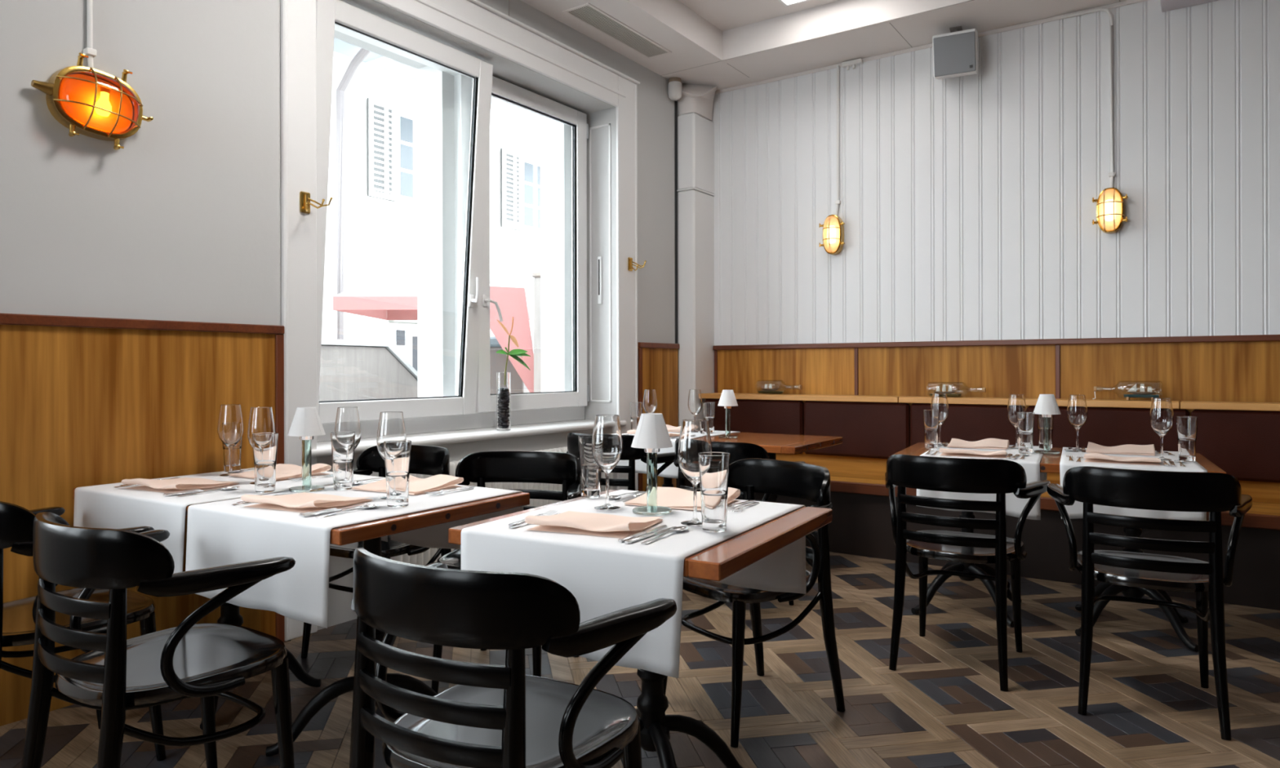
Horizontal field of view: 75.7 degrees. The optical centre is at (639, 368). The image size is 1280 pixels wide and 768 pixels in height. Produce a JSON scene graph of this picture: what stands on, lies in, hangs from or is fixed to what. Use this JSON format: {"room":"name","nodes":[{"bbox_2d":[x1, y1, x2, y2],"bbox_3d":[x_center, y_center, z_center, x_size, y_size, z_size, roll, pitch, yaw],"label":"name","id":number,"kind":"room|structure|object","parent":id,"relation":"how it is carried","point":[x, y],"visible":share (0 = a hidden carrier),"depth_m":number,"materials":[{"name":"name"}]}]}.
{"room":"restaurant dining room","nodes":[
{"label":"restaurant dining room","id":0,"kind":"room"},
{"bbox_2d":[0,0,679,726],"bbox_3d":[-2.214,-0.645,2.899,0.572,3.600,9.280,0,0,34],"label":"wall","id":1,"kind":"structure","parent":0,"point":[162,281],"depth_m":3.27,"materials":[{"name":"grey paint"}]},
{"bbox_2d":[83,0,96,68],"bbox_3d":[-1.921,-1.570,2.876,0.032,1.051,0.032,0,0,34],"label":"cable conduit","id":2,"kind":"object","parent":1,"relation":"attached to","point":[89,51],"visible":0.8,"depth_m":2.87,"materials":[{"name":"white plastic"}]},
{"bbox_2d":[31,53,153,150],"bbox_3d":[-1.877,-0.921,2.849,0.125,0.301,0.361,0,0,34],"label":"wall lamp","id":3,"kind":"object","parent":1,"relation":"attached to","point":[90,102],"visible":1,"depth_m":2.81,"materials":[{"name":"orange glass"}]},
{"bbox_2d":[300,191,332,213],"bbox_3d":[-1.379,-0.709,3.530,0.126,0.098,0.123,0,0,-36],"label":"coat hook","id":4,"kind":"object","parent":1,"relation":"attached to","point":[305,199],"visible":1,"depth_m":3.54,"materials":[{"name":"gold metal"}]},
{"bbox_2d":[311,0,626,457],"bbox_3d":[-0.917,-0.670,4.610,0.377,2.115,2.370,0,0,34],"label":"window","id":5,"kind":"structure","parent":1,"relation":"in","point":[473,406],"depth_m":4.62,"materials":[{"name":"white paint"}]},
{"bbox_2d":[496,372,511,431],"bbox_3d":[-0.768,0.187,4.636,0.078,0.327,0.078,0,0,-16],"label":"glass vase","id":6,"kind":"object","parent":5,"relation":"on","point":[503,379],"visible":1,"depth_m":4.60,"materials":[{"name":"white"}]},
{"bbox_2d":[496,316,530,372],"bbox_3d":[-0.702,-0.098,4.700,0.091,0.386,0.279,0,0,26],"label":"plant","id":7,"kind":"object","parent":6,"relation":"in","point":[513,353],"visible":0.98,"depth_m":4.68,"materials":[{"name":"green plant"}]},
{"bbox_2d":[597,256,601,304],"bbox_3d":[-0.270,-0.589,5.535,0.032,0.320,0.014,0,0,34],"label":"guide","id":8,"kind":"object","parent":1,"relation":"attached to","point":[599,258],"visible":1,"depth_m":5.53,"materials":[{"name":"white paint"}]},
{"bbox_2d":[667,77,681,100],"bbox_3d":[0.255,-2.026,5.994,0.100,0.150,0.100,0,0,34],"label":"sensor","id":9,"kind":"object","parent":1,"relation":"attached to","point":[674,86],"visible":1,"depth_m":5.95,"materials":[{"name":"white plastic"}]},
{"bbox_2d":[674,84,716,426],"bbox_3d":[0.431,-0.543,6.133,0.232,3.384,0.395,0,0,34],"label":"column","id":10,"kind":"structure","parent":1,"relation":"attached to","point":[694,126],"depth_m":6.07,"materials":[{"name":"white paint"}]},
{"bbox_2d":[0,551,1279,767],"bbox_3d":[0.709,1.208,0.898,7.650,0.120,9.280,0,0,34],"label":"floor","id":11,"kind":"structure","parent":0,"point":[943,705],"depth_m":2.91,"materials":[{"name":"brown wood"}]},
{"bbox_2d":[0,501,165,760],"bbox_3d":[-1.698,0.747,2.349,0.626,0.818,0.503,0,0,34],"label":"armchair","id":12,"kind":"object","parent":11,"relation":"on","point":[17,617],"visible":0.38,"depth_m":2.28,"materials":[{"name":"black paint"}]},
{"bbox_2d":[20,511,295,767],"bbox_3d":[-1.145,0.746,1.970,0.626,0.818,0.503,0,0,34],"label":"armchair","id":13,"kind":"object","parent":11,"relation":"on","point":[115,674],"visible":1,"depth_m":1.80,"materials":[{"name":"black paint"}]},
{"bbox_2d":[72,478,529,756],"bbox_3d":[-1.131,0.777,2.708,1.391,0.748,0.724,0,0,32],"label":"dining table","id":14,"kind":"object","parent":11,"relation":"on","point":[371,532],"visible":0.23,"depth_m":2.46,"materials":[{"name":"brown wood"}]},
{"bbox_2d":[73,467,387,573],"bbox_3d":[-1.411,0.524,2.886,0.674,0.250,0.765,0,0,32],"label":"tablecloth","id":15,"kind":"object","parent":14,"relation":"on","point":[107,506],"visible":0.42,"depth_m":2.61,"materials":[{"name":"white fabric"}]},
{"bbox_2d":[121,477,239,493],"bbox_3d":[-1.541,0.380,2.773,0.275,0.035,0.243,0,0,26],"label":"napkin","id":16,"kind":"object","parent":15,"relation":"on","point":[165,486],"visible":1,"depth_m":2.72,"materials":[{"name":"beige fabric"}]},
{"bbox_2d":[217,404,243,476],"bbox_3d":[-1.524,0.268,3.067,0.088,0.262,0.088,0,0,34],"label":"wine glass","id":17,"kind":"object","parent":15,"relation":"on","point":[230,421],"visible":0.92,"depth_m":3.04,"materials":[{"name":"clear glass"}]},
{"bbox_2d":[222,436,242,472],"bbox_3d":[-1.575,0.306,3.184,0.077,0.187,0.077,0,0,34],"label":"tumbler","id":18,"kind":"object","parent":15,"relation":"on","point":[237,450],"visible":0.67,"depth_m":3.16,"materials":[{"name":"clear glass"}]},
{"bbox_2d":[247,406,275,484],"bbox_3d":[-1.311,0.267,2.852,0.088,0.262,0.088,0,0,34],"label":"wine glass","id":19,"kind":"object","parent":15,"relation":"on","point":[260,419],"visible":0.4,"depth_m":2.82,"materials":[{"name":"clear glass"}]},
{"bbox_2d":[252,432,278,493],"bbox_3d":[-1.209,0.305,2.657,0.077,0.187,0.077,0,0,34],"label":"tumbler","id":20,"kind":"object","parent":15,"relation":"on","point":[264,445],"visible":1,"depth_m":2.63,"materials":[{"name":"clear glass"}]},
{"bbox_2d":[229,463,331,480],"bbox_3d":[-1.336,0.379,3.059,0.275,0.038,0.240,0,0,29],"label":"napkin","id":21,"kind":"object","parent":15,"relation":"on","point":[283,471],"visible":0.71,"depth_m":3.06,"materials":[{"name":"beige fabric"}]},
{"bbox_2d":[185,477,523,628],"bbox_3d":[-0.844,0.523,2.527,0.640,0.251,0.766,0,0,32],"label":"tablecloth","id":22,"kind":"object","parent":14,"relation":"on","point":[220,533],"visible":0.59,"depth_m":2.23,"materials":[{"name":"white fabric"}]},
{"bbox_2d":[287,406,325,492],"bbox_3d":[-1.086,0.263,2.685,0.115,0.270,0.115,0,0,34],"label":"table lamp","id":23,"kind":"object","parent":22,"relation":"on","point":[306,424],"visible":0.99,"depth_m":2.66,"materials":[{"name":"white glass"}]},
{"bbox_2d":[240,492,373,512],"bbox_3d":[-0.967,0.380,2.409,0.275,0.034,0.243,0,0,24],"label":"napkin","id":24,"kind":"object","parent":22,"relation":"on","point":[304,502],"visible":0.99,"depth_m":2.36,"materials":[{"name":"beige fabric"}]},
{"bbox_2d":[302,506,359,517],"bbox_3d":[-0.831,0.393,2.284,0.018,0.008,0.228,0,0,34],"label":"knife","id":25,"kind":"object","parent":22,"relation":"on","point":[339,509],"visible":0.9,"depth_m":2.24,"materials":[{"name":"silver metal"}]},
{"bbox_2d":[330,431,355,490],"bbox_3d":[-0.975,0.304,2.705,0.077,0.187,0.077,0,0,34],"label":"tumbler","id":26,"kind":"object","parent":22,"relation":"on","point":[343,443],"visible":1,"depth_m":2.68,"materials":[{"name":"clear glass"}]},
{"bbox_2d":[315,504,378,517],"bbox_3d":[-0.803,0.393,2.272,0.040,0.007,0.203,0,0,33],"label":"spoon","id":27,"kind":"object","parent":22,"relation":"on","point":[371,506],"visible":1,"depth_m":2.29,"materials":[{"name":"silver metal"}]},
{"bbox_2d":[334,406,361,482],"bbox_3d":[-1.006,0.267,2.838,0.088,0.262,0.088,0,0,34],"label":"wine glass","id":28,"kind":"object","parent":22,"relation":"on","point":[348,419],"visible":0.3,"depth_m":2.81,"materials":[{"name":"clear glass"}]},
{"bbox_2d":[376,411,406,499],"bbox_3d":[-0.760,0.266,2.522,0.088,0.262,0.088,0,0,34],"label":"wine glass","id":29,"kind":"object","parent":22,"relation":"on","point":[391,426],"visible":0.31,"depth_m":2.49,"materials":[{"name":"clear glass"}]},
{"bbox_2d":[383,440,411,507],"bbox_3d":[-0.697,0.304,2.369,0.077,0.187,0.077,0,0,34],"label":"tumbler","id":30,"kind":"object","parent":22,"relation":"on","point":[397,452],"visible":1,"depth_m":2.34,"materials":[{"name":"clear glass"}]},
{"bbox_2d":[351,474,463,495],"bbox_3d":[-0.768,0.378,2.724,0.275,0.035,0.243,0,0,27],"label":"napkin","id":31,"kind":"object","parent":22,"relation":"on","point":[417,486],"visible":0.81,"depth_m":2.71,"materials":[{"name":"beige fabric"}]},
{"bbox_2d":[301,444,451,658],"bbox_3d":[-1.061,0.745,3.388,0.626,0.818,0.503,0,0,29],"label":"armchair","id":32,"kind":"object","parent":11,"relation":"on","point":[432,460],"visible":0.24,"depth_m":3.44,"materials":[{"name":"black paint"}]},
{"bbox_2d":[391,446,613,565],"bbox_3d":[-0.681,0.814,4.602,0.078,0.676,1.720,0,0,34],"label":"radiator","id":33,"kind":"object","parent":11,"relation":"on","point":[423,558],"visible":0.09,"depth_m":4.48,"materials":[{"name":"white metal"}]},
{"bbox_2d":[431,451,581,693],"bbox_3d":[-0.495,0.744,3.094,0.626,0.818,0.503,0,0,11],"label":"armchair","id":34,"kind":"object","parent":11,"relation":"on","point":[480,468],"visible":0.3,"depth_m":3.28,"materials":[{"name":"black paint"}]},
{"bbox_2d":[349,547,676,767],"bbox_3d":[-0.271,0.744,1.593,0.626,0.818,0.503,0,0,30],"label":"armchair","id":35,"kind":"object","parent":11,"relation":"on","point":[495,716],"visible":1,"depth_m":1.40,"materials":[{"name":"black paint"}]},
{"bbox_2d":[566,432,675,492],"bbox_3d":[-0.106,0.743,4.350,0.626,0.818,0.503,0,0,30],"label":"armchair","id":36,"kind":"object","parent":11,"relation":"on","point":[630,454],"visible":0.2,"depth_m":4.11,"materials":[{"name":"black paint"}]},
{"bbox_2d":[448,489,831,767],"bbox_3d":[0.033,0.774,2.198,0.747,0.748,0.757,0,0,30],"label":"dining table","id":37,"kind":"object","parent":11,"relation":"on","point":[720,561],"visible":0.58,"depth_m":2.13,"materials":[{"name":"brown wood"}]},
{"bbox_2d":[577,435,601,498],"bbox_3d":[-0.151,0.302,2.529,0.077,0.187,0.077,0,0,34],"label":"tumbler","id":38,"kind":"object","parent":37,"relation":"on","point":[590,472],"visible":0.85,"depth_m":2.50,"materials":[{"name":"clear glass"}]},
{"bbox_2d":[461,489,805,678],"bbox_3d":[0.018,0.529,2.207,0.617,0.267,0.800,0,0,30],"label":"tablecloth","id":39,"kind":"object","parent":37,"relation":"on","point":[604,575],"visible":0.49,"depth_m":1.89,"materials":[{"name":"white fabric"}]},
{"bbox_2d":[524,511,662,537],"bbox_3d":[-0.109,0.378,2.066,0.275,0.034,0.243,0,0,22],"label":"napkin","id":40,"kind":"object","parent":39,"relation":"on","point":[569,522],"visible":1,"depth_m":2.01,"materials":[{"name":"beige fabric"}]},
{"bbox_2d":[591,414,622,510],"bbox_3d":[-0.092,0.265,2.326,0.088,0.262,0.088,0,0,34],"label":"wine glass","id":41,"kind":"object","parent":39,"relation":"on","point":[606,440],"visible":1,"depth_m":2.30,"materials":[{"name":"white"}]},
{"bbox_2d":[617,524,666,542],"bbox_3d":[0.011,0.391,1.964,0.019,0.008,0.228,0,0,29],"label":"knife","id":42,"kind":"object","parent":39,"relation":"on","point":[622,540],"visible":0.97,"depth_m":1.94,"materials":[{"name":"silver metal"}]},
{"bbox_2d":[624,526,676,543],"bbox_3d":[0.031,0.391,1.946,0.019,0.008,0.228,0,0,32],"label":"knife","id":43,"kind":"object","parent":39,"relation":"on","point":[646,535],"visible":0.99,"depth_m":1.91,"materials":[{"name":"silver metal"}]},
{"bbox_2d":[631,413,672,515],"bbox_3d":[0.033,0.260,2.260,0.115,0.270,0.115,0,0,34],"label":"table lamp","id":44,"kind":"object","parent":39,"relation":"on","point":[651,434],"visible":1,"depth_m":2.23,"materials":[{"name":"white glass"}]},
{"bbox_2d":[640,526,688,544],"bbox_3d":[0.060,0.391,1.935,0.040,0.007,0.203,0,0,31],"label":"spoon","id":45,"kind":"object","parent":39,"relation":"on","point":[677,528],"visible":1,"depth_m":1.94,"materials":[{"name":"silver metal"}]},
{"bbox_2d":[623,486,740,511],"bbox_3d":[0.126,0.375,2.417,0.275,0.038,0.240,0,0,26],"label":"napkin","id":46,"kind":"object","parent":39,"relation":"on","point":[675,498],"visible":0.59,"depth_m":2.42,"materials":[{"name":"beige fabric"}]},
{"bbox_2d":[677,419,711,526],"bbox_3d":[0.140,0.264,2.094,0.088,0.262,0.088,0,0,34],"label":"wine glass","id":47,"kind":"object","parent":39,"relation":"on","point":[695,438],"visible":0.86,"depth_m":2.06,"materials":[{"name":"white"}]},
{"bbox_2d":[697,452,729,533],"bbox_3d":[0.180,0.302,2.005,0.077,0.187,0.077,0,0,34],"label":"tumbler","id":48,"kind":"object","parent":39,"relation":"on","point":[713,467],"visible":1,"depth_m":1.98,"materials":[{"name":"clear glass"}]},
{"bbox_2d":[621,432,842,566],"bbox_3d":[0.452,0.773,4.795,1.252,0.748,0.721,0,0,33],"label":"dining table","id":49,"kind":"object","parent":11,"relation":"on","point":[773,443],"visible":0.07,"depth_m":4.58,"materials":[{"name":"brown wood"}]},
{"bbox_2d":[617,430,740,478],"bbox_3d":[0.203,0.500,4.955,0.530,0.209,0.762,0,0,33],"label":"tablecloth","id":50,"kind":"object","parent":49,"relation":"on","point":[672,471],"visible":0.15,"depth_m":4.58,"materials":[{"name":"white fabric"}]},
{"bbox_2d":[629,402,642,430],"bbox_3d":[-0.024,0.302,4.987,0.077,0.187,0.077,0,0,34],"label":"tumbler","id":51,"kind":"object","parent":50,"relation":"on","point":[636,408],"visible":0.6,"depth_m":4.96,"materials":[{"name":"clear glass"}]},
{"bbox_2d":[643,389,657,413],"bbox_3d":[0.062,0.264,5.084,0.088,0.262,0.088,0,0,34],"label":"wine glass","id":52,"kind":"object","parent":50,"relation":"on","point":[650,401],"visible":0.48,"depth_m":5.05,"materials":[{"name":"white"}]},
{"bbox_2d":[688,389,702,419],"bbox_3d":[0.338,0.264,5.064,0.088,0.262,0.088,0,0,34],"label":"wine glass","id":53,"kind":"object","parent":50,"relation":"on","point":[695,400],"visible":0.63,"depth_m":5.03,"materials":[{"name":"white"}]},
{"bbox_2d":[702,402,715,433],"bbox_3d":[0.417,0.301,4.968,0.077,0.187,0.077,0,0,34],"label":"tumbler","id":54,"kind":"object","parent":50,"relation":"on","point":[708,408],"visible":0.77,"depth_m":4.94,"materials":[{"name":"clear glass"}]},
{"bbox_2d":[717,390,737,438],"bbox_3d":[0.500,0.259,4.681,0.115,0.270,0.115,0,0,34],"label":"table lamp","id":55,"kind":"object","parent":49,"relation":"on","point":[727,400],"visible":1,"depth_m":4.65,"materials":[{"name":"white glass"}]},
{"bbox_2d":[673,438,804,613],"bbox_3d":[0.443,0.742,3.937,0.626,0.818,0.503,0,0,38],"label":"armchair","id":56,"kind":"object","parent":11,"relation":"on","point":[737,451],"visible":0.14,"depth_m":3.69,"materials":[{"name":"black paint"}]},
{"bbox_2d":[663,458,845,747],"bbox_3d":[0.366,0.742,2.789,0.503,0.818,0.626,0,0,-35],"label":"armchair","id":57,"kind":"object","parent":11,"relation":"on","point":[808,482],"visible":0.45,"depth_m":2.73,"materials":[{"name":"black paint"}]},
{"bbox_2d":[884,453,1050,691],"bbox_3d":[1.252,0.740,3.237,0.626,0.818,0.503,0,0,31],"label":"armchair","id":58,"kind":"object","parent":11,"relation":"on","point":[1000,477],"visible":0.98,"depth_m":3.07,"materials":[{"name":"black paint"}]},
{"bbox_2d":[675,392,1279,610],"bbox_3d":[3.095,0.662,4.124,6.560,0.962,0.592,0,0,34],"label":"bench","id":59,"kind":"object","parent":11,"relation":"on","point":[1242,439],"visible":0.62,"depth_m":4.72,"materials":[{"name":"brown wood"}]},
{"bbox_2d":[704,399,804,453],"bbox_3d":[0.803,0.407,5.870,0.773,0.362,0.060,0,0,34],"label":"cushion","id":60,"kind":"object","parent":59,"relation":"on","point":[776,416],"depth_m":5.79,"materials":[{"name":"brown leather"}]},
{"bbox_2d":[757,379,801,394],"bbox_3d":[0.989,0.135,5.845,0.331,0.100,0.100,0,0,34],"label":"bottle","id":61,"kind":"object","parent":59,"relation":"on","point":[766,391],"visible":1,"depth_m":5.86,"materials":[{"name":"clear glass"}]},
{"bbox_2d":[804,400,910,458],"bbox_3d":[1.422,0.406,5.445,0.713,0.362,0.060,0,0,34],"label":"cushion","id":62,"kind":"object","parent":59,"relation":"on","point":[868,429],"depth_m":5.40,"materials":[{"name":"brown leather"}]},
{"bbox_2d":[928,382,986,397],"bbox_3d":[1.982,0.135,5.158,0.341,0.096,0.096,0,0,34],"label":"bottle","id":63,"kind":"object","parent":59,"relation":"on","point":[949,394],"visible":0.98,"depth_m":5.17,"materials":[{"name":"clear glass"}]},
{"bbox_2d":[910,403,1016,446],"bbox_3d":[1.998,0.405,5.050,0.668,0.362,0.060,0,0,34],"label":"cushion","id":64,"kind":"object","parent":59,"relation":"on","point":[970,422],"depth_m":5.01,"materials":[{"name":"brown leather"}]},
{"bbox_2d":[1026,405,1189,451],"bbox_3d":[2.609,0.403,4.632,0.797,0.362,0.060,0,0,34],"label":"cushion","id":65,"kind":"object","parent":59,"relation":"on","point":[1104,425],"depth_m":4.58,"materials":[{"name":"brown leather"}]},
{"bbox_2d":[1092,380,1162,400],"bbox_3d":[2.740,0.126,4.639,0.337,0.110,0.098,0,0,34],"label":"bottle","id":66,"kind":"object","parent":59,"relation":"on","point":[1133,390],"visible":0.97,"depth_m":4.60,"materials":[{"name":"clear glass"}]},
{"bbox_2d":[1191,409,1279,483],"bbox_3d":[3.252,0.402,4.191,0.747,0.362,0.060,0,0,34],"label":"cushion","id":67,"kind":"object","parent":59,"relation":"on","point":[1245,444],"depth_m":4.25,"materials":[{"name":"brown leather"}]},
{"bbox_2d":[891,442,1226,652],"bbox_3d":[1.856,0.770,3.762,1.254,0.748,0.781,0,0,28],"label":"dining table","id":68,"kind":"object","parent":11,"relation":"on","point":[1049,463],"visible":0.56,"depth_m":3.61,"materials":[{"name":"brown wood"}]},
{"bbox_2d":[923,409,939,448],"bbox_3d":[1.425,0.299,4.032,0.077,0.187,0.077,0,0,34],"label":"tumbler","id":69,"kind":"object","parent":68,"relation":"on","point":[931,417],"visible":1,"depth_m":4.00,"materials":[{"name":"clear glass"}]},
{"bbox_2d":[915,442,1047,519],"bbox_3d":[1.630,0.511,3.883,0.494,0.237,0.823,0,0,28],"label":"tablecloth","id":70,"kind":"object","parent":68,"relation":"on","point":[1015,506],"visible":0.22,"depth_m":3.53,"materials":[{"name":"white fabric"}]},
{"bbox_2d":[930,393,948,445],"bbox_3d":[1.526,0.261,4.198,0.088,0.262,0.088,0,0,34],"label":"wine glass","id":71,"kind":"object","parent":70,"relation":"on","point":[939,401],"visible":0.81,"depth_m":4.17,"materials":[{"name":"white"}]},
{"bbox_2d":[939,448,1006,457],"bbox_3d":[1.512,0.374,3.735,0.275,0.034,0.243,0,0,25],"label":"napkin","id":72,"kind":"object","parent":70,"relation":"on","point":[1000,454],"visible":1,"depth_m":3.67,"materials":[{"name":"beige fabric"}]},
{"bbox_2d":[946,438,1008,449],"bbox_3d":[1.683,0.373,4.098,0.275,0.035,0.243,0,0,26],"label":"napkin","id":73,"kind":"object","parent":70,"relation":"on","point":[988,443],"visible":1,"depth_m":4.09,"materials":[{"name":"beige fabric"}]},
{"bbox_2d":[1007,394,1026,448],"bbox_3d":[1.834,0.260,4.010,0.088,0.262,0.088,0,0,34],"label":"wine glass","id":74,"kind":"object","parent":70,"relation":"on","point":[1016,402],"visible":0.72,"depth_m":3.98,"materials":[{"name":"clear glass"}]},
{"bbox_2d":[1016,412,1035,453],"bbox_3d":[1.771,0.298,3.785,0.077,0.187,0.077,0,0,34],"label":"tumbler","id":75,"kind":"object","parent":70,"relation":"on","point":[1025,420],"visible":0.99,"depth_m":3.76,"materials":[{"name":"clear glass"}]},
{"bbox_2d":[1036,413,1053,448],"bbox_3d":[1.972,0.297,4.008,0.077,0.187,0.077,0,0,34],"label":"tumbler","id":76,"kind":"object","parent":68,"relation":"on","point":[1040,420],"visible":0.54,"depth_m":3.99,"materials":[{"name":"clear glass"}]},
{"bbox_2d":[1033,394,1060,453],"bbox_3d":[1.874,0.256,3.796,0.115,0.270,0.115,0,0,34],"label":"table lamp","id":77,"kind":"object","parent":68,"relation":"on","point":[1046,406],"visible":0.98,"depth_m":3.78,"materials":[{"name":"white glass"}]},
{"bbox_2d":[1059,447,1207,520],"bbox_3d":[2.132,0.504,3.615,0.503,0.225,0.822,0,0,28],"label":"tablecloth","id":78,"kind":"object","parent":68,"relation":"on","point":[1076,510],"visible":0.38,"depth_m":3.31,"materials":[{"name":"white fabric"}]},
{"bbox_2d":[1066,395,1087,451],"bbox_3d":[2.076,0.260,3.912,0.088,0.262,0.088,0,0,34],"label":"wine glass","id":79,"kind":"object","parent":78,"relation":"on","point":[1077,409],"visible":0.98,"depth_m":3.88,"materials":[{"name":"white"}]},
{"bbox_2d":[1085,441,1155,456],"bbox_3d":[2.221,0.372,3.812,0.275,0.034,0.243,0,0,31],"label":"napkin","id":80,"kind":"object","parent":78,"relation":"on","point":[1138,450],"visible":0.98,"depth_m":3.80,"materials":[{"name":"beige fabric"}]},
{"bbox_2d":[1084,453,1161,465],"bbox_3d":[2.024,0.371,3.462,0.275,0.038,0.240,0,0,30],"label":"napkin","id":81,"kind":"object","parent":78,"relation":"on","point":[1090,457],"visible":1,"depth_m":3.40,"materials":[{"name":"beige fabric"}]},
{"bbox_2d":[1149,397,1173,460],"bbox_3d":[2.219,0.259,3.506,0.088,0.262,0.088,0,0,34],"label":"wine glass","id":82,"kind":"object","parent":78,"relation":"on","point":[1162,415],"visible":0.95,"depth_m":3.48,"materials":[{"name":"clear glass"}]},
{"bbox_2d":[1176,416,1198,462],"bbox_3d":[2.282,0.297,3.437,0.077,0.187,0.077,0,0,34],"label":"tumbler","id":83,"kind":"object","parent":78,"relation":"on","point":[1186,426],"visible":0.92,"depth_m":3.41,"materials":[{"name":"clear glass"}]},
{"bbox_2d":[1046,466,1252,740],"bbox_3d":[1.750,0.739,2.847,0.626,0.818,0.503,0,0,28],"label":"armchair","id":84,"kind":"object","parent":11,"relation":"on","point":[1214,493],"visible":1,"depth_m":2.67,"materials":[{"name":"black paint"}]},
{"bbox_2d":[520,0,1128,90],"bbox_3d":[0.796,-2.251,0.833,7.020,0.302,8.880,0,0,34],"label":"ceiling","id":85,"kind":"structure","parent":0,"point":[723,44],"depth_m":5.25,"materials":[{"name":"white paint"}]},
{"bbox_2d":[562,2,671,58],"bbox_3d":[-0.123,-2.097,5.161,0.195,0.009,0.900,0,0,34],"label":"ceiling vent","id":86,"kind":"object","parent":85,"relation":"in","point":[587,14],"visible":1,"depth_m":5.11,"materials":[{"name":"grey metal"}]},
{"bbox_2d":[777,0,810,7],"bbox_3d":[1.005,-2.296,4.799,0.620,0.012,0.620,0,0,34],"label":"recessed light","id":87,"kind":"object","parent":85,"relation":"in","point":[785,2],"visible":1,"depth_m":5.16,"materials":[{"name":"white paint"}]},
{"bbox_2d":[932,26,978,79],"bbox_3d":[1.951,-1.949,5.090,0.250,0.307,0.226,0,0,26],"label":"loudspeaker","id":88,"kind":"object","parent":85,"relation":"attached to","point":[956,52],"visible":1,"depth_m":5.02,"materials":[{"name":"white paint"}]},
{"bbox_2d":[711,0,1279,402],"bbox_3d":[3.249,-0.657,4.610,7.650,3.600,0.380,0,0,34],"label":"wall","id":89,"kind":"structure","parent":0,"point":[972,254],"depth_m":5.04,"materials":[{"name":"grey paint"}]},
{"bbox_2d":[818,214,844,254],"bbox_3d":[1.317,-0.919,5.664,0.176,0.275,0.125,0,0,34],"label":"wall lamp","id":90,"kind":"object","parent":89,"relation":"attached to","point":[833,226],"visible":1,"depth_m":5.67,"materials":[{"name":"gold metal"}]},
{"bbox_2d":[835,65,840,216],"bbox_3d":[1.365,-1.565,5.693,0.038,1.046,0.032,0,0,34],"label":"cable conduit","id":91,"kind":"object","parent":89,"relation":"attached to","point":[837,202],"visible":0.98,"depth_m":5.68,"materials":[{"name":"white"}]},
{"bbox_2d":[841,57,862,70],"bbox_3d":[1.449,-2.068,5.623,0.140,0.054,0.040,0,0,34],"label":"junction box","id":92,"kind":"object","parent":89,"relation":"attached to","point":[847,64],"visible":1,"depth_m":5.61,"materials":[{"name":"white plastic"}]},
{"bbox_2d":[1061,7,1115,187],"bbox_3d":[2.624,-1.560,4.828,0.275,1.068,0.034,0,0,34],"label":"cable conduit","id":93,"kind":"object","parent":89,"relation":"attached to","point":[1111,175],"visible":1,"depth_m":4.75,"materials":[{"name":"white plastic"}]},
{"bbox_2d":[1092,187,1128,233],"bbox_3d":[2.692,-0.906,4.721,0.181,0.259,0.125,0,0,34],"label":"wall lamp","id":94,"kind":"object","parent":89,"relation":"attached to","point":[1110,206],"visible":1,"depth_m":4.73,"materials":[{"name":"gold metal"}]},
{"bbox_2d":[1160,0,1219,12],"bbox_3d":[3.361,-2.052,4.229,1.162,0.108,0.174,0,0,34],"label":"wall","id":95,"kind":"structure","parent":89,"relation":"attached to","point":[1166,5],"depth_m":4.52,"materials":[{"name":"grey"}]},
{"label":"outside","id":96,"kind":"structure","parent":0,"visible":0},
{"bbox_3d":[-15.220,1.735,16.498,36.230,0.100,70.000,0,0,34],"label":"ground","id":97,"kind":"structure","parent":96,"visible":0},
{"bbox_2d":[319,338,417,401],"bbox_3d":[-3.192,0.698,6.554,0.523,1.919,5.200,0,0,34],"label":"wall","id":98,"kind":"structure","parent":97,"relation":"on","point":[350,370],"depth_m":7.24,"materials":[{"name":"paint"}]},
{"bbox_2d":[321,37,540,371],"bbox_3d":[-3.181,-1.393,14.908,7.700,6.100,25.000,0,0,34],"label":"house","id":99,"kind":"structure","parent":97,"relation":"on","point":[371,229],"depth_m":11.59,"materials":[{"name":"grey paint"}]},
{"bbox_2d":[367,97,394,201],"bbox_3d":[-3.602,-3.032,11.478,0.030,1.340,0.450,0,0,34],"label":"shutter","id":100,"kind":"object","parent":99,"relation":"hanging from","point":[380,113],"depth_m":11.44,"materials":[{"name":"grey"}]},
{"bbox_2d":[500,148,518,230],"bbox_3d":[-2.132,-2.945,13.623,0.030,1.280,0.450,0,0,34],"label":"shutter","id":101,"kind":"object","parent":99,"relation":"hanging from","point":[508,157],"depth_m":13.56,"materials":[{"name":"grey"}]},
{"bbox_2d":[333,262,530,319],"bbox_3d":[-2.396,0.080,9.947,1.912,3.150,1.912,0,0,0],"label":"awning","id":102,"kind":"object","parent":97,"relation":"on","point":[393,295],"visible":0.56,"depth_m":9.10,"materials":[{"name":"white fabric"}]},
{"bbox_2d":[489,286,533,392],"bbox_3d":[-1.144,0.473,7.080,0.530,2.360,0.050,0,0,-1],"label":"awning","id":103,"kind":"object","parent":97,"relation":"on","point":[512,301],"visible":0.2,"depth_m":7.06,"materials":[{"name":"red"}]},
{"bbox_2d":[489,336,533,394],"bbox_3d":[-1.400,0.688,7.519,0.820,1.930,0.560,0,0,-1],"label":"storage bin","id":104,"kind":"object","parent":97,"relation":"on","point":[497,361],"visible":0.06,"depth_m":7.27,"materials":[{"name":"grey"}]},
{"bbox_2d":[532,271,541,392],"bbox_3d":[-0.804,0.417,7.014,0.170,2.470,0.170,0,0,34],"label":"stone post","id":105,"kind":"object","parent":97,"relation":"on","point":[537,348],"visible":0.21,"depth_m":6.96,"materials":[{"name":"stone"}]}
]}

